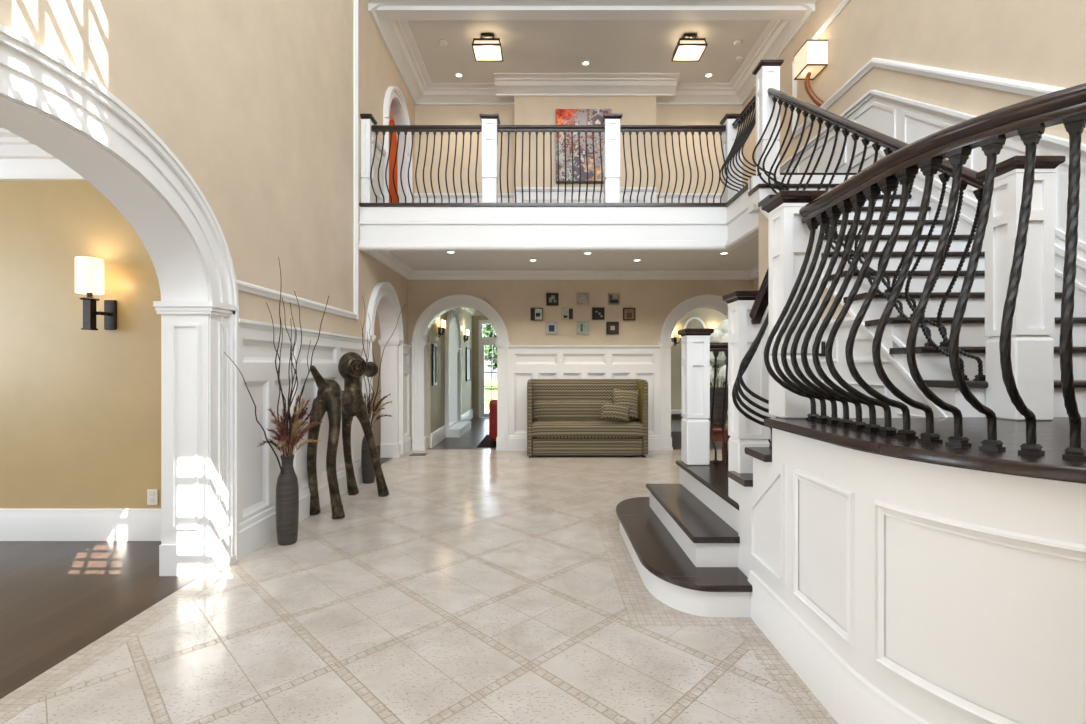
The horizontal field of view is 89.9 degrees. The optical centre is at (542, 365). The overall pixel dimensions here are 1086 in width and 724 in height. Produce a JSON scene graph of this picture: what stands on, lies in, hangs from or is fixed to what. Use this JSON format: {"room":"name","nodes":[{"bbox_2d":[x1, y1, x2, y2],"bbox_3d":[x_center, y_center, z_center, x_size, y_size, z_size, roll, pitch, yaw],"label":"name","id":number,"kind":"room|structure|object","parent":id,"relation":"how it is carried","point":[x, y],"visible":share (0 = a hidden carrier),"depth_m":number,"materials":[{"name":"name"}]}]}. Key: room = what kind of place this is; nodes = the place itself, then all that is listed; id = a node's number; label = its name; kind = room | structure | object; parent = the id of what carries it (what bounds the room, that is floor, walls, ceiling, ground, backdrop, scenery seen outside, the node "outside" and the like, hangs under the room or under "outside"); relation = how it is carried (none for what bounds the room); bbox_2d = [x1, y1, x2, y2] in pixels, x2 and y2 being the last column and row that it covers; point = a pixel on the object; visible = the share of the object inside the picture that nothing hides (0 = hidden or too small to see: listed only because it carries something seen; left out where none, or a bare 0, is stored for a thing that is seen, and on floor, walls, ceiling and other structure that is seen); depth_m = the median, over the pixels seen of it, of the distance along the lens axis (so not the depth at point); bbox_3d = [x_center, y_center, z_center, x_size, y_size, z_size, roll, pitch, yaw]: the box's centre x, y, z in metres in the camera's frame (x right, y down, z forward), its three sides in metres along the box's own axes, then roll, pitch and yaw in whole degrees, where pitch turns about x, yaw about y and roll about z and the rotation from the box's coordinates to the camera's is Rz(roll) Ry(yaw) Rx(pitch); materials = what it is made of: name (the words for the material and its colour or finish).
{"room":"house entrance hall","nodes":[
{"label":"house entrance hall","id":0,"kind":"room"},
{"bbox_2d":[0,180,160,507],"bbox_3d":[-4.725,-0.250,4.320,4.550,3.200,0.200,0,0,0],"label":"wall","id":1,"kind":"structure","parent":0,"point":[80,410],"depth_m":4.22,"materials":[{"name":"paint"}]},
{"bbox_2d":[0,128,160,540],"bbox_3d":[-4.725,-0.205,4.112,4.550,3.110,0.224,0,0,0],"label":"trim","id":2,"kind":"structure","parent":1,"relation":"attached to","point":[20,159],"depth_m":4.19,"materials":[{"name":"white paint"}]},
{"bbox_2d":[75,256,116,329],"bbox_3d":[-3.392,-0.537,4.107,0.184,0.535,0.223,0,0,0],"label":"wall sconce","id":3,"kind":"object","parent":1,"relation":"attached to","point":[89,271],"visible":1,"depth_m":4.05,"materials":[{"name":"black metal"}]},
{"bbox_2d":[147,489,157,504],"bbox_3d":[-3.025,1.015,4.212,0.080,0.120,0.014,0,0,0],"label":"wall outlet","id":4,"kind":"object","parent":1,"relation":"attached to","point":[152,494],"visible":1,"depth_m":4.21,"materials":[{"name":"white plastic"}]},
{"bbox_2d":[150,491,153,502],"bbox_3d":[-3.025,1.015,4.207,0.030,0.090,0.005,0,0,0],"label":"socket","id":5,"kind":"object","parent":4,"relation":"attached to","point":[151,492],"depth_m":4.20,"materials":[{"name":"beige paint"}]},
{"bbox_2d":[0,0,414,344],"bbox_3d":[-2.310,-2.750,4.400,0.280,8.200,10.000,0,0,0],"label":"wall","id":6,"kind":"structure","parent":0,"point":[254,99],"depth_m":4.18,"materials":[{"name":"beige paint"}]},
{"bbox_2d":[0,24,238,576],"bbox_3d":[-2.299,0.000,2.400,0.382,2.700,2.754,0,0,0],"label":"archway","id":7,"kind":"object","parent":6,"relation":"attached to","point":[46,101],"visible":1,"depth_m":3.48,"materials":[{"name":"white paint"}]},
{"bbox_2d":[236,0,358,318],"bbox_3d":[-2.152,-3.395,5.035,0.044,5.710,2.530,0,0,0],"label":"trim","id":8,"kind":"structure","parent":6,"relation":"attached to","point":[242,286],"depth_m":6.23,"materials":[{"name":"white paint"}]},
{"bbox_2d":[238,318,369,560],"bbox_3d":[-2.136,0.510,5.205,0.072,1.680,2.870,0,0,0],"label":"wainscot","id":9,"kind":"structure","parent":6,"relation":"attached to","point":[259,469],"depth_m":4.30,"materials":[{"name":"white paint"}]},
{"bbox_2d":[365,282,403,457],"bbox_3d":[-2.260,0.105,7.430,0.320,2.490,1.574,0,0,0],"label":"archway","id":10,"kind":"object","parent":6,"relation":"attached to","point":[384,299],"visible":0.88,"depth_m":8.02,"materials":[{"name":"white paint"}]},
{"bbox_2d":[383,86,412,202],"bbox_3d":[-2.201,-2.996,8.070,0.202,2.140,1.384,0,0,0],"label":"archway","id":11,"kind":"object","parent":6,"relation":"attached to","point":[394,99],"visible":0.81,"depth_m":8.41,"materials":[{"name":"white paint"}]},
{"bbox_2d":[403,344,411,454],"bbox_3d":[-2.136,0.510,8.480,0.072,1.680,0.520,0,0,0],"label":"wainscot","id":12,"kind":"structure","parent":6,"relation":"attached to","point":[407,437],"depth_m":8.60,"materials":[{"name":"white paint"}]},
{"bbox_2d":[372,310,380,445],"bbox_3d":[-2.825,-0.100,11.250,1.550,2.900,4.100,0,0,0],"label":"wall","id":13,"kind":"structure","parent":0,"point":[376,429],"depth_m":9.20,"materials":[{"name":"beige paint"}]},
{"bbox_2d":[389,108,393,119],"bbox_3d":[-2.785,-3.328,8.700,1.230,3.044,3.800,0,0,0],"label":"ceiling","id":14,"kind":"structure","parent":0,"point":[391,117],"depth_m":10.36,"materials":[{"name":"paint"}]},
{"bbox_2d":[389,120,397,202],"bbox_3d":[-2.895,-3.378,8.700,1.210,2.944,3.800,0,0,0],"label":"wall","id":15,"kind":"structure","parent":0,"point":[391,122],"depth_m":10.50,"materials":[{"name":"orange paint"}]},
{"bbox_2d":[0,417,837,723],"bbox_3d":[-0.900,1.399,6.600,12.200,0.103,15.600,0,0,0],"label":"floor","id":16,"kind":"structure","parent":0,"point":[487,586],"depth_m":2.84,"materials":[{"name":"tile"}]},
{"bbox_2d":[276,455,298,545],"bbox_3d":[-1.950,1.016,4.150,0.161,0.668,0.161,0,0,19],"label":"floor vase","id":17,"kind":"object","parent":16,"relation":"on","point":[287,487],"visible":0.96,"depth_m":4.09,"materials":[{"name":"grey ceramic"}]},
{"bbox_2d":[224,257,328,473],"bbox_3d":[-1.952,0.041,3.987,0.426,1.742,0.885,0,0,13],"label":"dried stems","id":18,"kind":"object","parent":17,"relation":"in","point":[287,440],"visible":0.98,"depth_m":4.13,"materials":[{"name":"brown plant"}]},
{"bbox_2d":[307,352,388,518],"bbox_3d":[-1.906,0.612,5.294,0.468,1.505,1.222,0,0,11],"label":"sculpture","id":19,"kind":"object","parent":16,"relation":"on","point":[349,403],"visible":0.99,"depth_m":4.98,"materials":[{"name":"brown metal"}]},
{"bbox_2d":[361,425,374,483],"bbox_3d":[-2.020,1.016,6.300,0.161,0.668,0.161,0,0,19],"label":"floor vase","id":20,"kind":"object","parent":16,"relation":"on","point":[368,475],"visible":0.51,"depth_m":6.23,"materials":[{"name":"grey ceramic"}]},
{"bbox_2d":[360,295,405,424],"bbox_3d":[-1.916,0.050,6.376,0.522,1.721,0.309,0,0,-36],"label":"dried stems","id":21,"kind":"object","parent":20,"relation":"in","point":[370,407],"visible":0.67,"depth_m":6.31,"materials":[{"name":"brown plant"}]},
{"bbox_2d":[409,453,426,455],"bbox_3d":[-1.900,1.347,8.290,0.240,0.006,0.180,0,0,0],"label":"floor vent","id":22,"kind":"object","parent":16,"relation":"in","point":[417,454],"visible":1,"depth_m":8.26,"materials":[{"name":"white metal"}]},
{"bbox_2d":[476,435,495,447],"bbox_3d":[-0.300,1.343,9.790,1.600,0.009,1.620,0,0,0],"label":"rug","id":23,"kind":"object","parent":16,"relation":"on","point":[486,442],"visible":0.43,"depth_m":9.39,"materials":[{"name":"black fabric"}]},
{"bbox_2d":[489,400,496,445],"bbox_3d":[-0.480,0.954,9.415,0.840,0.768,0.730,0,0,0],"label":"armchair","id":24,"kind":"object","parent":23,"relation":"on","point":[493,403],"visible":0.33,"depth_m":9.05,"materials":[{"name":"red fabric"}]},
{"bbox_2d":[527,379,647,457],"bbox_3d":[0.655,0.778,8.307,1.780,1.144,0.706,0,0,0],"label":"settee","id":25,"kind":"object","parent":16,"relation":"on","point":[563,415],"visible":0.96,"depth_m":8.01,"materials":[{"name":"green fabric"}]},
{"bbox_2d":[533,400,636,420],"bbox_3d":[0.655,0.700,8.444,1.643,0.358,0.178,0,0,0],"label":"cushion","id":26,"kind":"object","parent":25,"relation":"on","point":[543,410],"depth_m":8.36,"materials":[{"name":"beige fabric"}]},
{"bbox_2d":[532,421,642,438],"bbox_3d":[0.655,0.953,8.178,1.720,0.247,0.446,0,0,0],"label":"seat cushion","id":27,"kind":"object","parent":25,"relation":"on","point":[540,429],"depth_m":7.97,"materials":[{"name":"beige fabric"}]},
{"bbox_2d":[600,402,630,421],"bbox_3d":[1.060,0.675,7.985,0.482,0.284,0.115,0,0,1],"label":"cushion","id":28,"kind":"object","parent":25,"relation":"on","point":[608,411],"visible":1,"depth_m":7.94,"materials":[{"name":"beige fabric"}]},
{"bbox_2d":[612,388,639,419],"bbox_3d":[1.235,0.565,8.135,0.460,0.489,0.163,0,0,1],"label":"cushion","id":29,"kind":"object","parent":25,"relation":"on","point":[620,397],"visible":0.68,"depth_m":8.10,"materials":[{"name":"beige fabric"}]},
{"bbox_2d":[671,409,727,413],"bbox_3d":[3.475,1.120,10.970,2.250,0.460,0.440,0,0,0],"label":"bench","id":30,"kind":"object","parent":16,"relation":"on","point":[673,411],"visible":0.02,"depth_m":10.75,"materials":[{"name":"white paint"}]},
{"bbox_2d":[710,423,729,460],"bbox_3d":[1.740,0.975,5.500,0.590,0.750,0.590,0,0,0],"label":"side table","id":31,"kind":"object","parent":16,"relation":"on","point":[717,430],"visible":0.19,"depth_m":5.27,"materials":[{"name":"brown wood"}]},
{"bbox_2d":[710,387,727,425],"bbox_3d":[1.770,0.409,5.500,0.276,0.379,0.276,0,0,0],"label":"vase","id":32,"kind":"object","parent":31,"relation":"on","point":[719,392],"visible":0.57,"depth_m":5.41,"materials":[{"name":"grey ceramic"}]},
{"bbox_2d":[710,318,727,387],"bbox_3d":[1.795,0.020,5.499,0.535,1.022,0.530,0,0,-39],"label":"hydrangeas","id":33,"kind":"object","parent":32,"relation":"in","point":[720,334],"visible":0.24,"depth_m":5.43,"materials":[{"name":"white plant"}]},
{"bbox_2d":[616,176,1085,723],"bbox_3d":[1.988,-0.270,3.294,2.785,3.240,4.472,0,0,0],"label":"staircase","id":34,"kind":"structure","parent":16,"relation":"on","point":[902,581],"depth_m":1.94,"materials":[{"name":"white wood"}]},
{"bbox_2d":[678,328,771,464],"bbox_3d":[1.615,0.249,4.498,0.950,1.109,0.245,0,0,0],"label":"balustrade","id":35,"kind":"object","parent":34,"relation":"on","point":[696,346],"visible":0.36,"depth_m":4.40,"materials":[{"name":"white paint"}]},
{"bbox_2d":[723,269,778,502],"bbox_3d":[1.195,0.106,3.103,0.280,1.396,0.565,0,0,11],"label":"balustrade","id":36,"kind":"object","parent":34,"relation":"on","point":[748,375],"visible":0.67,"depth_m":3.16,"materials":[{"name":"white paint"}]},
{"bbox_2d":[752,88,1064,420],"bbox_3d":[2.229,-1.257,3.965,0.402,3.016,2.870,0,0,0],"label":"balustrade","id":37,"kind":"object","parent":34,"relation":"on","point":[1032,345],"visible":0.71,"depth_m":2.65,"materials":[{"name":"white paint"}]},
{"bbox_2d":[762,83,1085,459],"bbox_3d":[1.705,-0.298,1.725,1.067,1.113,2.427,0,0,-43],"label":"balustrade","id":38,"kind":"object","parent":34,"relation":"on","point":[798,220],"visible":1,"depth_m":1.91,"materials":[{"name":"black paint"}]},
{"bbox_2d":[427,308,471,447],"bbox_3d":[-1.950,-0.100,11.570,0.200,2.900,5.260,0,0,0],"label":"wall","id":39,"kind":"structure","parent":0,"point":[435,394],"depth_m":9.92,"materials":[{"name":"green paint"}]},
{"bbox_2d":[432,344,436,385],"bbox_3d":[-1.831,-0.020,9.170,0.032,0.700,0.300,0,0,0],"label":"wall picture","id":40,"kind":"object","parent":39,"relation":"attached to","point":[434,346],"visible":1,"depth_m":9.18,"materials":[{"name":"black paper"}]},
{"bbox_2d":[438,320,445,336],"bbox_3d":[-1.799,-0.656,9.620,0.150,0.302,0.252,0,0,0],"label":"candle sconce","id":41,"kind":"object","parent":39,"relation":"attached to","point":[443,323],"visible":1,"depth_m":9.59,"materials":[{"name":"white glass"}]},
{"bbox_2d":[445,309,470,436],"bbox_3d":[-2.460,0.095,11.250,1.780,2.510,3.900,0,0,0],"label":"archway","id":42,"kind":"object","parent":39,"relation":"attached to","point":[455,427],"visible":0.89,"depth_m":11.62,"materials":[{"name":"white paint"}]},
{"bbox_2d":[464,329,468,342],"bbox_3d":[-1.799,-0.696,12.700,0.150,0.302,0.252,0,0,0],"label":"candle sconce","id":43,"kind":"object","parent":39,"relation":"attached to","point":[467,330],"visible":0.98,"depth_m":12.68,"materials":[{"name":"white glass"}]},
{"bbox_2d":[466,347,470,380],"bbox_3d":[-1.831,-0.040,13.375,0.032,0.820,0.750,0,0,0],"label":"wall picture","id":44,"kind":"object","parent":39,"relation":"attached to","point":[468,350],"visible":1,"depth_m":13.36,"materials":[{"name":"white paper"}]},
{"bbox_2d":[472,316,488,417],"bbox_3d":[-0.675,-0.100,14.260,2.750,2.900,0.120,0,0,0],"label":"wall","id":45,"kind":"structure","parent":0,"point":[475,319],"depth_m":14.20,"materials":[{"name":"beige paint"}]},
{"bbox_2d":[479,320,496,417],"bbox_3d":[-1.050,0.075,14.250,1.260,2.550,0.160,0,0,0],"label":"door","id":46,"kind":"structure","parent":45,"relation":"in","point":[483,341],"depth_m":14.21,"materials":[{"name":"white paint"}]},
{"bbox_2d":[415,96,742,192],"bbox_3d":[0.605,-4.238,9.150,5.550,5.224,0.500,0,0,0],"label":"wall","id":47,"kind":"structure","parent":0,"point":[526,110],"depth_m":9.20,"materials":[{"name":"beige paint"}]},
{"bbox_2d":[373,136,722,202],"bbox_3d":[0.605,-2.416,7.875,5.550,0.979,2.650,0,0,0],"label":"wainscot","id":48,"kind":"structure","parent":47,"relation":"attached to","point":[378,146],"depth_m":8.89,"materials":[{"name":"white paint"}]},
{"bbox_2d":[556,109,610,183],"bbox_3d":[0.660,-3.583,8.869,0.900,1.195,0.058,0,0,0],"label":"painting","id":49,"kind":"object","parent":47,"relation":"attached to","point":[563,116],"visible":0.7,"depth_m":8.85,"materials":[{"name":"fabric"}]},
{"bbox_2d":[368,3,814,104],"bbox_3d":[0.605,-4.510,7.977,5.558,0.200,2.454,0,0,0],"label":"trim","id":50,"kind":"structure","parent":47,"relation":"attached to","point":[785,22],"depth_m":7.86,"materials":[{"name":"white paint"}]},
{"bbox_2d":[408,280,752,437],"bbox_3d":[1.515,-0.130,10.020,7.370,2.960,2.560,0,0,0],"label":"wall","id":51,"kind":"structure","parent":0,"point":[653,301],"depth_m":8.74,"materials":[{"name":"beige paint"}]},
{"bbox_2d":[411,294,509,450],"bbox_3d":[-1.320,0.105,8.825,1.574,2.490,0.310,0,0,0],"label":"archway","id":52,"kind":"object","parent":51,"relation":"attached to","point":[419,343],"visible":0.99,"depth_m":8.72,"materials":[{"name":"white paint"}]},
{"bbox_2d":[531,308,542,319],"bbox_3d":[-0.101,-0.830,8.723,0.196,0.196,0.035,0,0,0],"label":"framed picture","id":53,"kind":"object","parent":51,"relation":"attached to","point":[536,313],"visible":1,"depth_m":8.71,"materials":[{"name":"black paper"}]},
{"bbox_2d":[535,309,541,319],"bbox_3d":[-0.101,-0.830,8.726,0.176,0.176,0.024,0,0,0],"label":"art","id":54,"kind":"object","parent":53,"relation":"attached to","point":[538,312],"depth_m":8.71},
{"bbox_2d":[545,322,557,333],"bbox_3d":[0.138,-0.614,8.723,0.196,0.196,0.035,0,0,0],"label":"framed picture","id":55,"kind":"object","parent":51,"relation":"attached to","point":[550,327],"visible":1,"depth_m":8.71,"materials":[{"name":"silver metal"}]},
{"bbox_2d":[546,293,558,305],"bbox_3d":[0.151,-1.069,8.723,0.196,0.196,0.035,0,0,0],"label":"framed picture","id":56,"kind":"object","parent":51,"relation":"attached to","point":[552,299],"visible":1,"depth_m":8.71,"materials":[{"name":"black paper"}]},
{"bbox_2d":[547,294,556,303],"bbox_3d":[0.151,-1.069,8.726,0.160,0.160,0.024,0,0,0],"label":"art","id":57,"kind":"object","parent":56,"relation":"attached to","point":[551,298],"depth_m":8.71},
{"bbox_2d":[364,251,758,279],"bbox_3d":[0.605,-1.452,7.122,5.558,0.135,3.244,0,0,0],"label":"trim","id":58,"kind":"structure","parent":51,"relation":"attached to","point":[387,258],"depth_m":8.66,"materials":[{"name":"white paint"}]},
{"bbox_2d":[561,307,572,319],"bbox_3d":[0.390,-0.839,8.723,0.196,0.198,0.035,0,0,0],"label":"framed picture","id":59,"kind":"object","parent":51,"relation":"attached to","point":[566,312],"visible":1,"depth_m":8.71,"materials":[{"name":"beige paper"}]},
{"bbox_2d":[430,308,727,447],"bbox_3d":[1.623,-0.055,11.572,6.954,2.810,5.264,0,0,0],"label":"trim","id":60,"kind":"structure","parent":51,"relation":"attached to","point":[437,436],"depth_m":11.18,"materials":[{"name":"white paint"}]},
{"bbox_2d":[577,292,588,304],"bbox_3d":[0.638,-1.079,8.722,0.196,0.196,0.036,0,0,0],"label":"framed picture","id":61,"kind":"object","parent":51,"relation":"attached to","point":[582,297],"visible":1,"depth_m":8.71,"materials":[{"name":"beige paper"}]},
{"bbox_2d":[577,322,588,333],"bbox_3d":[0.638,-0.614,8.723,0.196,0.196,0.035,0,0,0],"label":"framed picture","id":62,"kind":"object","parent":51,"relation":"attached to","point":[582,327],"visible":1,"depth_m":8.71,"materials":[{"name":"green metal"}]},
{"bbox_2d":[508,345,659,450],"bbox_3d":[0.660,0.510,8.706,2.420,1.680,0.072,0,0,0],"label":"wainscot","id":63,"kind":"structure","parent":51,"relation":"attached to","point":[526,362],"depth_m":8.70,"materials":[{"name":"white paint"}]},
{"bbox_2d":[592,307,604,319],"bbox_3d":[0.886,-0.840,8.723,0.196,0.196,0.035,0,0,0],"label":"framed picture","id":64,"kind":"object","parent":51,"relation":"attached to","point":[598,313],"visible":1,"depth_m":8.71,"materials":[{"name":"black paper"}]},
{"bbox_2d":[593,309,602,318],"bbox_3d":[0.886,-0.840,8.726,0.160,0.160,0.024,0,0,0],"label":"art","id":65,"kind":"object","parent":64,"relation":"attached to","point":[597,313],"depth_m":8.71},
{"bbox_2d":[606,322,618,333],"bbox_3d":[1.116,-0.609,8.723,0.196,0.196,0.035,0,0,0],"label":"framed picture","id":66,"kind":"object","parent":51,"relation":"attached to","point":[611,327],"visible":1,"depth_m":8.71,"materials":[{"name":"brown wood"}]},
{"bbox_2d":[608,323,617,332],"bbox_3d":[1.116,-0.609,8.726,0.160,0.160,0.024,0,0,0],"label":"art","id":67,"kind":"object","parent":66,"relation":"attached to","point":[612,327],"depth_m":8.71},
{"bbox_2d":[608,293,619,304],"bbox_3d":[1.138,-1.074,8.723,0.196,0.196,0.035,0,0,0],"label":"framed picture","id":68,"kind":"object","parent":51,"relation":"attached to","point":[613,298],"visible":1,"depth_m":8.71,"materials":[{"name":"grey paper"}]},
{"bbox_2d":[623,308,634,319],"bbox_3d":[1.382,-0.830,8.723,0.196,0.196,0.035,0,0,0],"label":"framed picture","id":69,"kind":"object","parent":51,"relation":"attached to","point":[628,313],"visible":1,"depth_m":8.71,"materials":[{"name":"brown wood"}]},
{"bbox_2d":[624,309,633,318],"bbox_3d":[1.382,-0.830,8.726,0.160,0.160,0.024,0,0,0],"label":"art","id":70,"kind":"object","parent":69,"relation":"attached to","point":[628,313],"depth_m":8.71},
{"bbox_2d":[671,333,680,345],"bbox_3d":[2.720,-0.566,11.148,0.252,0.302,0.148,0,0,0],"label":"candle sconce","id":71,"kind":"object","parent":51,"relation":"attached to","point":[672,337],"visible":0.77,"depth_m":11.11,"materials":[{"name":"black metal"}]},
{"bbox_2d":[658,294,727,450],"bbox_3d":[2.640,0.105,8.825,1.574,2.490,0.310,0,0,0],"label":"archway","id":72,"kind":"object","parent":51,"relation":"attached to","point":[715,302],"visible":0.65,"depth_m":8.70,"materials":[{"name":"white paint"}]},
{"bbox_2d":[683,317,705,328],"bbox_3d":[3.120,-0.305,11.181,0.480,1.410,0.034,0,0,0],"label":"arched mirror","id":73,"kind":"object","parent":51,"relation":"attached to","point":[694,322],"visible":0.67,"depth_m":11.16,"materials":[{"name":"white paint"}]},
{"bbox_2d":[686,319,703,327],"bbox_3d":[3.120,-0.305,11.181,0.380,1.310,0.034,0,0,0],"label":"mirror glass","id":74,"kind":"object","parent":73,"relation":"attached to","point":[690,323],"depth_m":11.17,"materials":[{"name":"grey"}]},
{"bbox_2d":[407,20,769,82],"bbox_3d":[0.605,-4.650,8.040,5.550,0.100,2.320,0,0,0],"label":"ceiling","id":75,"kind":"structure","parent":0,"point":[528,46],"depth_m":7.86,"materials":[{"name":"paint"}]},
{"bbox_2d":[439,39,446,45],"bbox_3d":[-1.420,-4.582,7.720,0.124,0.035,0.124,0,0,0],"label":"smoke detector","id":76,"kind":"object","parent":75,"relation":"attached to","point":[442,42],"visible":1,"depth_m":7.69,"materials":[{"name":"white plastic"}]},
{"bbox_2d":[472,33,502,61],"bbox_3d":[-0.770,-4.481,7.600,0.402,0.235,0.402,0,0,0],"label":"lantern","id":77,"kind":"object","parent":75,"relation":"attached to","point":[486,48],"visible":1,"depth_m":7.51,"materials":[{"name":"white glass"}]},
{"bbox_2d":[582,61,589,65],"bbox_3d":[0.650,-4.596,8.260,0.124,0.007,0.124,0,0,0],"label":"recessed light","id":78,"kind":"object","parent":75,"relation":"in","point":[585,63],"visible":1,"depth_m":8.26,"materials":[{"name":"white plastic"}]},
{"bbox_2d":[671,33,707,61],"bbox_3d":[2.040,-4.481,7.600,0.402,0.235,0.402,0,0,0],"label":"lantern","id":79,"kind":"object","parent":75,"relation":"attached to","point":[689,48],"visible":1,"depth_m":7.51,"materials":[{"name":"white glass"}]},
{"bbox_2d":[734,39,742,45],"bbox_3d":[2.770,-4.582,7.720,0.124,0.035,0.124,0,0,0],"label":"smoke detector","id":80,"kind":"object","parent":75,"relation":"attached to","point":[738,42],"visible":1,"depth_m":7.69,"materials":[{"name":"white plastic"}]},
{"bbox_2d":[735,56,743,61],"bbox_3d":[2.930,-4.582,8.120,0.124,0.035,0.124,0,0,0],"label":"smoke detector","id":81,"kind":"object","parent":75,"relation":"attached to","point":[738,58],"visible":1,"depth_m":8.10,"materials":[{"name":"white plastic"}]},
{"bbox_2d":[367,0,817,5],"bbox_3d":[0.605,-5.675,6.590,5.550,2.350,0.580,0,0,0],"label":"wall header","id":82,"kind":"structure","parent":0,"point":[385,2],"depth_m":6.73,"materials":[{"name":"white paint"}]},
{"bbox_2d":[359,173,856,206],"bbox_3d":[0.605,-1.909,7.310,5.550,0.035,3.780,0,0,0],"label":"floor","id":83,"kind":"structure","parent":0,"point":[745,187],"depth_m":6.42,"materials":[{"name":"brown wood"}]},
{"bbox_2d":[360,114,741,202],"bbox_3d":[0.103,-2.463,6.507,4.593,1.074,0.346,0,0,0],"label":"gallery balustrade","id":84,"kind":"object","parent":83,"relation":"on","point":[610,125],"visible":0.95,"depth_m":6.48,"materials":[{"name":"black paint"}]},
{"bbox_2d":[359,175,770,250],"bbox_3d":[0.605,-1.631,5.935,5.550,0.511,1.150,0,0,0],"label":"fascia","id":85,"kind":"object","parent":83,"relation":"attached to","point":[728,228],"visible":0.67,"depth_m":6.45,"materials":[{"name":"white paint"}]},
{"bbox_2d":[719,60,783,191],"bbox_3d":[2.214,-2.448,5.920,0.322,1.164,1.110,0,0,0],"label":"gallery balustrade","id":86,"kind":"object","parent":83,"relation":"on","point":[767,72],"visible":0.81,"depth_m":5.44,"materials":[{"name":"white paint"}]},
{"bbox_2d":[390,175,853,269],"bbox_3d":[0.605,-1.703,7.300,5.550,0.386,3.800,0,0,0],"label":"ceiling","id":87,"kind":"structure","parent":0,"point":[745,256],"depth_m":7.71,"materials":[{"name":"paint"}]},
{"bbox_2d":[759,210,850,320],"bbox_3d":[2.130,-0.105,4.020,0.060,2.910,2.560,0,0,0],"label":"wall","id":88,"kind":"structure","parent":0,"point":[763,220],"depth_m":5.16,"materials":[{"name":"beige paint"}]},
{"bbox_2d":[767,316,939,439],"bbox_3d":[2.075,0.510,4.020,0.050,1.680,2.560,0,0,0],"label":"wainscot","id":89,"kind":"structure","parent":88,"relation":"attached to","point":[862,349],"depth_m":3.52,"materials":[{"name":"white paint"}]},
{"bbox_2d":[819,342,824,356],"bbox_3d":[2.079,-0.125,4.075,0.019,0.110,0.110,0,0,0],"label":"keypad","id":90,"kind":"object","parent":89,"relation":"attached to","point":[822,354],"visible":0.45,"depth_m":4.03,"materials":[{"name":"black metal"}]},
{"bbox_2d":[743,0,1085,289],"bbox_3d":[3.480,-2.750,4.400,0.200,8.200,10.000,0,0,0],"label":"wall","id":91,"kind":"structure","parent":0,"point":[1033,41],"depth_m":4.61,"materials":[{"name":"beige paint"}]},
{"bbox_2d":[794,40,827,106],"bbox_3d":[3.247,-3.486,6.585,0.263,0.728,0.338,0,0,0],"label":"wall sconce","id":92,"kind":"object","parent":91,"relation":"attached to","point":[811,59],"visible":1,"depth_m":6.51,"materials":[{"name":"white glass"}]},
{"bbox_2d":[792,0,1065,137],"bbox_3d":[3.360,-2.592,4.953,0.049,2.987,4.706,0,0,0],"label":"trim","id":93,"kind":"structure","parent":91,"relation":"attached to","point":[1009,85],"depth_m":4.81,"materials":[{"name":"white paint"}]},
{"bbox_2d":[780,90,1085,316],"bbox_3d":[3.354,-1.203,5.970,0.059,3.218,6.460,0,0,0],"label":"wainscot","id":94,"kind":"structure","parent":91,"relation":"attached to","point":[907,120],"depth_m":4.67,"materials":[{"name":"white paint"}]},
{"label":"outside","id":95,"kind":"structure","parent":0,"visible":0},
{"bbox_2d":[484,379,496,409],"bbox_3d":[-1.000,1.535,34.000,26.000,0.130,52.000,0,0,0],"label":"lawn","id":96,"kind":"structure","parent":95,"point":[487,382],"depth_m":31.36,"materials":[{"name":"green plant"}]},
{"bbox_2d":[483,328,489,361],"bbox_3d":[-4.353,-0.629,29.945,3.010,4.274,3.004,0,0,0],"label":"tree","id":97,"kind":"object","parent":96,"relation":"on","point":[484,334],"visible":0.08,"depth_m":29.88,"materials":[{"name":"green plant"}]},
{"bbox_2d":[483,324,496,370],"bbox_3d":[-2.424,-0.923,33.038,3.341,4.860,3.493,0,0,0],"label":"tree","id":98,"kind":"object","parent":96,"relation":"on","point":[488,326],"visible":0.1,"depth_m":32.63,"materials":[{"name":"green plant"}]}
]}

